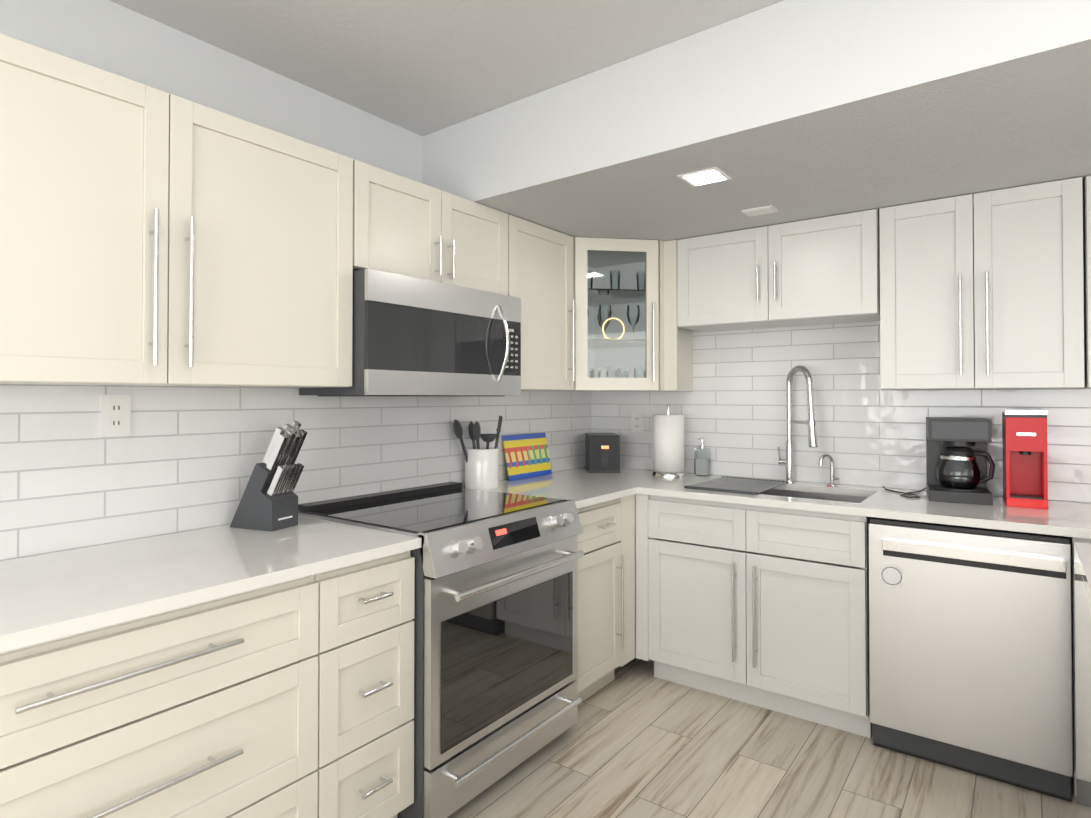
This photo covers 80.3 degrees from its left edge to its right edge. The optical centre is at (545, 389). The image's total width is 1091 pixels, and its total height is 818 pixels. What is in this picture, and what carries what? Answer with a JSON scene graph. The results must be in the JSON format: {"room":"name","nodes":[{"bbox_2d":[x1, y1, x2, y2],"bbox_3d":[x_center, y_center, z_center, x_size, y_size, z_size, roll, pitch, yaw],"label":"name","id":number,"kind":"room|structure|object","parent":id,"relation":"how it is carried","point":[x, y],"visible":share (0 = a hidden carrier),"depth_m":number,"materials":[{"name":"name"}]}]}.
{"room":"kitchen","nodes":[
{"label":"kitchen","id":0,"kind":"room"},
{"bbox_2d":[0,0,421,182],"bbox_3d":[-1.732,0.105,1.365,0.120,2.500,6.880,-1,-1,36],"label":"wall","id":1,"kind":"structure","parent":0,"point":[113,38],"depth_m":2.11,"materials":[{"name":"white paint"}]},
{"bbox_2d":[100,395,130,436],"bbox_3d":[-1.255,0.077,1.889,0.008,0.120,0.076,-1,-1,36],"label":"electrical outlet","id":2,"kind":"object","parent":1,"relation":"attached to","point":[115,418],"visible":1,"depth_m":1.89,"materials":[{"name":"white plastic"}]},
{"bbox_2d":[0,33,352,387],"bbox_3d":[-1.111,-0.399,1.793,0.358,0.774,1.176,-1,-1,36],"label":"upper cabinet","id":3,"kind":"object","parent":1,"relation":"attached to","point":[150,236],"visible":1,"depth_m":1.69,"materials":[{"name":"white paint"}]},
{"bbox_2d":[0,384,592,560],"bbox_3d":[-0.864,0.230,2.431,0.008,0.488,3.890,-1,-1,36],"label":"backsplash","id":4,"kind":"structure","parent":1,"relation":"attached to","point":[181,459],"depth_m":2.09,"materials":[{"name":"tile"}]},
{"bbox_2d":[353,160,507,295],"bbox_3d":[-0.518,-0.593,2.599,0.358,0.366,0.814,-1,-1,36],"label":"upper cabinet","id":5,"kind":"object","parent":1,"relation":"attached to","point":[402,225],"visible":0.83,"depth_m":2.46,"materials":[{"name":"white paint"}]},
{"bbox_2d":[299,268,520,395],"bbox_3d":[-0.479,-0.183,2.564,0.455,0.424,0.812,-1,-1,36],"label":"microwave","id":6,"kind":"object","parent":5,"relation":"attached to","point":[412,336],"visible":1,"depth_m":2.36,"materials":[{"name":"silver metal"}]},
{"bbox_2d":[508,214,574,390],"bbox_3d":[-0.124,-0.382,3.130,0.358,0.774,0.505,-1,-1,36],"label":"upper cabinet","id":7,"kind":"object","parent":1,"relation":"attached to","point":[540,271],"visible":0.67,"depth_m":3.06,"materials":[{"name":"white paint"}]},
{"bbox_2d":[109,0,782,135],"bbox_3d":[0.167,-1.212,-0.021,4.840,0.100,6.880,-1,-1,36],"label":"ceiling","id":8,"kind":"structure","parent":0,"point":[422,67],"depth_m":2.10,"materials":[{"name":"white paint"}]},
{"bbox_2d":[635,330,694,623],"bbox_3d":[2.174,0.121,2.682,4.600,2.500,0.120,-1,-1,36],"label":"wall","id":9,"kind":"structure","parent":0,"point":[635,555],"depth_m":3.81,"materials":[{"name":"white paint"}]},
{"bbox_2d":[553,237,692,391],"bbox_3d":[0.373,-0.378,3.505,0.710,0.774,0.685,-1,-1,36],"label":"upper cabinet","id":10,"kind":"object","parent":9,"relation":"attached to","point":[630,335],"visible":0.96,"depth_m":3.34,"materials":[{"name":"white paint"}]},
{"bbox_2d":[631,412,642,432],"bbox_3d":[0.538,0.195,3.799,0.076,0.120,0.008,-1,-1,36],"label":"electrical outlet","id":11,"kind":"object","parent":9,"relation":"attached to","point":[636,422],"visible":1,"depth_m":3.80,"materials":[{"name":"white plastic"}]},
{"bbox_2d":[677,209,879,331],"bbox_3d":[1.129,-0.544,3.152,0.926,0.449,0.358,-1,-1,36],"label":"upper cabinet","id":12,"kind":"object","parent":9,"relation":"attached to","point":[821,271],"visible":0.96,"depth_m":3.01,"materials":[{"name":"white paint"}]},
{"bbox_2d":[592,321,1090,502],"bbox_3d":[1.508,0.077,3.095,3.022,0.811,0.008,-1,-1,36],"label":"backsplash","id":13,"kind":"structure","parent":9,"relation":"attached to","point":[732,409],"depth_m":3.19,"materials":[{"name":"tile"}]},
{"bbox_2d":[879,177,1084,389],"bbox_3d":[1.778,-0.388,2.671,0.672,0.774,0.358,-1,-1,36],"label":"upper cabinet","id":14,"kind":"object","parent":9,"relation":"attached to","point":[983,290],"visible":1,"depth_m":2.54,"materials":[{"name":"white paint"}]},
{"bbox_2d":[1081,176,1090,388],"bbox_3d":[2.334,-0.393,2.261,0.696,0.774,0.358,-1,-1,36],"label":"upper cabinet","id":15,"kind":"object","parent":9,"relation":"attached to","point":[1087,258],"visible":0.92,"depth_m":2.36,"materials":[{"name":"white paint"}]},
{"bbox_2d":[422,0,1090,240],"bbox_3d":[1.672,-0.960,2.015,4.600,0.351,1.571,-1,-1,36],"label":"soffit","id":16,"kind":"structure","parent":0,"point":[794,110],"depth_m":2.10,"materials":[{"name":"grey paint"}]},
{"bbox_2d":[677,167,731,186],"bbox_3d":[0.585,-0.777,2.375,0.150,0.006,0.150,-1,-1,36],"label":"ceiling light panel","id":17,"kind":"object","parent":16,"relation":"attached to","point":[705,176],"visible":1,"depth_m":2.37,"materials":[{"name":"white plastic"}]},
{"bbox_2d":[742,205,778,216],"bbox_3d":[0.931,-0.771,2.803,0.130,0.008,0.100,-1,-1,36],"label":"ceiling vent","id":18,"kind":"object","parent":16,"relation":"in","point":[760,210],"visible":0.93,"depth_m":2.79,"materials":[{"name":"white plastic"}]},
{"bbox_2d":[447,624,1076,817],"bbox_3d":[0.167,1.388,-0.053,4.840,0.100,6.880,-1,-1,36],"label":"floor","id":19,"kind":"structure","parent":0,"point":[638,739],"depth_m":2.30,"materials":[{"name":"brown wood"}]},
{"bbox_2d":[0,574,318,817],"bbox_3d":[-1.095,0.916,1.524,0.683,0.883,0.867,-1,-1,36],"label":"base cabinet","id":20,"kind":"object","parent":19,"relation":"on","point":[207,709],"visible":0.88,"depth_m":1.41,"materials":[{"name":"white paint"}]},
{"bbox_2d":[314,551,414,817],"bbox_3d":[-0.738,0.922,2.007,0.683,0.883,0.330,-1,-1,36],"label":"base cabinet","id":21,"kind":"object","parent":19,"relation":"on","point":[365,655],"visible":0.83,"depth_m":1.82,"materials":[{"name":"white paint"}]},
{"bbox_2d":[0,515,420,652],"bbox_3d":[-1.195,0.457,1.406,0.670,0.030,1.853,-1,-1,36],"label":"countertop","id":22,"kind":"structure","parent":21,"relation":"on","point":[51,596],"depth_m":1.59,"materials":[{"name":"white stone"}]},
{"bbox_2d":[230,421,306,530],"bbox_3d":[-0.904,0.277,2.118,0.227,0.346,0.112,0,-1,22],"label":"knife block","id":23,"kind":"object","parent":22,"relation":"on","point":[269,500],"visible":1,"depth_m":2.07,"materials":[{"name":"grey plastic"}]},
{"bbox_2d":[298,482,583,817],"bbox_3d":[-0.360,0.894,2.437,0.763,0.948,0.800,-1,-1,36],"label":"range","id":24,"kind":"object","parent":19,"relation":"on","point":[496,697],"visible":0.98,"depth_m":2.18,"materials":[{"name":"silver metal"}]},
{"bbox_2d":[575,494,634,701],"bbox_3d":[0.011,0.934,3.022,0.683,0.883,0.575,-1,-1,36],"label":"base cabinet","id":25,"kind":"object","parent":19,"relation":"on","point":[606,598],"visible":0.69,"depth_m":2.87,"materials":[{"name":"white paint"}]},
{"bbox_2d":[462,475,639,508],"bbox_3d":[-0.011,0.476,3.009,0.670,0.030,0.523,-1,-1,36],"label":"countertop","id":26,"kind":"structure","parent":25,"relation":"on","point":[585,492],"depth_m":3.00,"materials":[{"name":"white stone"}]},
{"bbox_2d":[453,416,502,489],"bbox_3d":[-0.309,0.293,3.007,0.160,0.336,0.282,-1,-1,36],"label":"utensil crock","id":27,"kind":"object","parent":26,"relation":"on","point":[481,468],"visible":1,"depth_m":2.96,"materials":[{"name":"white ceramic"}]},
{"bbox_2d":[502,433,551,480],"bbox_3d":[-0.093,0.352,3.414,0.053,0.226,0.360,-1,-1,36],"label":"artwork","id":28,"kind":"object","parent":26,"relation":"on","point":[526,455],"visible":1,"depth_m":3.40,"materials":[{"name":"multicoloured plastic"}]},
{"bbox_2d":[636,489,871,737],"bbox_3d":[1.009,0.934,3.021,0.997,0.883,0.683,-1,-1,36],"label":"base cabinet","id":29,"kind":"object","parent":19,"relation":"on","point":[766,607],"visible":0.85,"depth_m":2.73,"materials":[{"name":"white paint"}]},
{"bbox_2d":[549,467,1090,538],"bbox_3d":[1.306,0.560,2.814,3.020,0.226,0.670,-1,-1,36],"label":"countertop","id":30,"kind":"structure","parent":29,"relation":"on","point":[1061,518],"depth_m":2.65,"materials":[{"name":"white stone"}]},
{"bbox_2d":[585,433,619,472],"bbox_3d":[0.327,0.364,3.734,0.175,0.211,0.296,0,-1,-2],"label":"box","id":31,"kind":"object","parent":30,"relation":"on","point":[602,452],"visible":1,"depth_m":3.61,"materials":[{"name":"grey"}]},
{"bbox_2d":[652,405,684,476],"bbox_3d":[0.665,0.277,3.498,0.176,0.380,0.176,-1,-1,36],"label":"paper towel holder","id":32,"kind":"object","parent":30,"relation":"on","point":[668,444],"visible":1,"depth_m":3.43,"materials":[{"name":"white paper"}]},
{"bbox_2d":[694,437,709,475],"bbox_3d":[0.842,0.364,3.493,0.072,0.205,0.067,-1,-1,36],"label":"soap dispenser","id":33,"kind":"object","parent":30,"relation":"on","point":[701,466],"visible":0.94,"depth_m":3.49,"materials":[{"name":"clear glass"}]},
{"bbox_2d":[777,365,817,482],"bbox_3d":[1.230,0.173,3.159,0.216,0.580,0.154,-1,-1,36],"label":"faucet","id":34,"kind":"object","parent":30,"relation":"on","point":[812,440],"visible":1,"depth_m":3.21,"materials":[{"name":"silver metal"}]},
{"bbox_2d":[758,489,867,502],"bbox_3d":[1.079,0.583,2.978,0.748,0.184,0.413,-1,-1,36],"label":"basin","id":35,"kind":"object","parent":30,"relation":"in","point":[822,494],"depth_m":3.06,"materials":[{"name":"silver metal"}]},
{"bbox_2d":[819,454,839,485],"bbox_3d":[1.357,0.385,3.087,0.083,0.154,0.088,-1,-1,36],"label":"tap","id":36,"kind":"object","parent":30,"relation":"on","point":[832,478],"visible":1,"depth_m":3.09,"materials":[{"name":"silver metal"}]},
{"bbox_2d":[883,486,926,497],"bbox_3d":[1.557,0.446,2.833,0.180,0.025,0.238,-1,-1,36],"label":"cord","id":37,"kind":"object","parent":30,"relation":"on","point":[910,493],"visible":0.96,"depth_m":2.83,"materials":[{"name":"black plastic"}]},
{"bbox_2d":[926,417,994,504],"bbox_3d":[1.732,0.290,2.701,0.234,0.335,0.275,0,-1,28],"label":"coffee maker","id":38,"kind":"object","parent":30,"relation":"on","point":[958,456],"visible":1,"depth_m":2.63,"materials":[{"name":"black plastic"}]},
{"bbox_2d":[1002,410,1047,508],"bbox_3d":[1.905,0.269,2.575,0.132,0.374,0.230,0,-1,32],"label":"brewer","id":39,"kind":"object","parent":30,"relation":"on","point":[1025,462],"visible":1,"depth_m":2.51,"materials":[{"name":"red plastic"}]},
{"bbox_2d":[868,517,1072,801],"bbox_3d":[1.653,0.932,2.526,0.598,0.874,0.675,-1,-1,36],"label":"dishwasher","id":40,"kind":"object","parent":19,"relation":"on","point":[970,651],"visible":1,"depth_m":2.26,"materials":[{"name":"silver metal"}]},
{"bbox_2d":[1068,537,1090,817],"bbox_3d":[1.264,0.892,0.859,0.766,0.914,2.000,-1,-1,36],"label":"base cabinet","id":41,"kind":"object","parent":19,"relation":"on","point":[1082,566],"visible":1,"depth_m":1.66,"materials":[{"name":"white paint"}]}
]}

